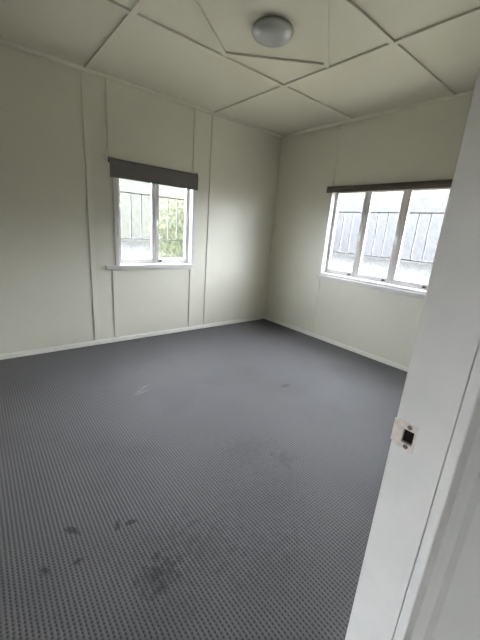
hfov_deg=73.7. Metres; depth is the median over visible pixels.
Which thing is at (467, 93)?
trim
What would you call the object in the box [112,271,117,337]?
trim
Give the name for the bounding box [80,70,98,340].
trim
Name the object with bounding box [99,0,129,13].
trim
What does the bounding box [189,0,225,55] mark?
trim
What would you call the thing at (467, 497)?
trim
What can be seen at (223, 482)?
floor
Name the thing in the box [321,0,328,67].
trim
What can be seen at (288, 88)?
trim
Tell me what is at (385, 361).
baseboard
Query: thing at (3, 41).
trim
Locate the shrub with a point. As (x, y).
(175, 245)
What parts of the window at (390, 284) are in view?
sash, sill, sash, sash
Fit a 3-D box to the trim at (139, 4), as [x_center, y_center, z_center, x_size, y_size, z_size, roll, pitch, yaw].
[-0.338,-1.864,1.668,0.040,0.015,3.415,-9,20,-38]
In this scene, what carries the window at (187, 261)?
in the wall at (46, 300)
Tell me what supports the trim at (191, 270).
attached to the wall at (46, 300)
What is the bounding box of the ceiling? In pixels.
[0,0,479,134]
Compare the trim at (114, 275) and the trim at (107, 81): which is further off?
the trim at (114, 275)
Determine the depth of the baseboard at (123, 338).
3.77 m
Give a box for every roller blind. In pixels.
[104,154,198,189]
[326,179,452,192]
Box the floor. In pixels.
[0,319,406,639]
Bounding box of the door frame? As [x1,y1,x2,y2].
[345,65,479,639]
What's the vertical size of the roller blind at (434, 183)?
0.081 m
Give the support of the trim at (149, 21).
attached to the ceiling
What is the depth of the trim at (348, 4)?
1.99 m
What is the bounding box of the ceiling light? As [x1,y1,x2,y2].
[252,15,293,47]
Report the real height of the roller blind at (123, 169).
0.211 m
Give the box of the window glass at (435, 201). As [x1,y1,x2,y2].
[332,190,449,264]
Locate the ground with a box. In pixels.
[121,241,432,283]
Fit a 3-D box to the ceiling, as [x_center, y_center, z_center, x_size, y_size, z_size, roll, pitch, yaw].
[-0.090,-1.731,1.127,5.700,0.060,4.850,-9,20,-38]
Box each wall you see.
[0,43,281,353]
[265,94,472,366]
[432,499,479,639]
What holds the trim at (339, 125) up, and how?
attached to the wall at (422, 143)
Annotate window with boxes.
[106,157,196,269]
[316,187,450,298]
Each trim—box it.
[0,38,282,137]
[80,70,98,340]
[84,0,148,69]
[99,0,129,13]
[105,78,112,156]
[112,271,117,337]
[135,13,283,86]
[188,269,192,326]
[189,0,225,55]
[193,108,197,172]
[203,114,214,324]
[214,6,479,113]
[224,52,327,67]
[282,90,472,136]
[284,86,352,119]
[310,278,319,332]
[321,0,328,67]
[330,124,341,186]
[337,0,394,43]
[393,44,455,95]
[411,421,479,639]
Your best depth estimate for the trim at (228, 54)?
2.53 m
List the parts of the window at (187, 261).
sash, sill, sash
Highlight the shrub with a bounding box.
[159,192,184,257]
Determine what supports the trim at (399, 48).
attached to the ceiling
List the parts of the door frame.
strike plate, architrave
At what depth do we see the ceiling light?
2.10 m
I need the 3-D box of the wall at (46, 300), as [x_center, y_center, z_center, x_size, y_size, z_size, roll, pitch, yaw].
[-1.031,-1.113,3.771,4.060,2.700,0.110,-9,20,-38]
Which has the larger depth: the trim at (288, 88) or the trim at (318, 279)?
the trim at (318, 279)
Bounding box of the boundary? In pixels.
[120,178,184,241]
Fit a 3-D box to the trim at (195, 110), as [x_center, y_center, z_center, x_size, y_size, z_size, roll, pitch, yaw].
[-0.528,-2.100,3.772,0.042,0.678,0.011,-9,20,-38]
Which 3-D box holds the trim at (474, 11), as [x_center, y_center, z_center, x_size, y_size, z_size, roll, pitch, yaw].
[0.776,-2.031,2.554,0.040,0.015,3.415,-9,20,-38]
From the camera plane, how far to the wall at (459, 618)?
0.64 m
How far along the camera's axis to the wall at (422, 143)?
3.92 m
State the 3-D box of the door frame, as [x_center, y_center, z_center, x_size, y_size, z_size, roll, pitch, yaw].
[0.026,0.242,0.333,0.960,2.120,0.116,-9,20,-38]
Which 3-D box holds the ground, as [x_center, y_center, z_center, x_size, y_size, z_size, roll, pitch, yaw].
[0.346,0.669,5.481,80.000,0.050,80.000,-9,20,-38]
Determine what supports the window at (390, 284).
in the wall at (422, 143)
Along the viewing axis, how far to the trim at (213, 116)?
4.14 m
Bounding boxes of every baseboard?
[0,315,264,359]
[264,316,408,371]

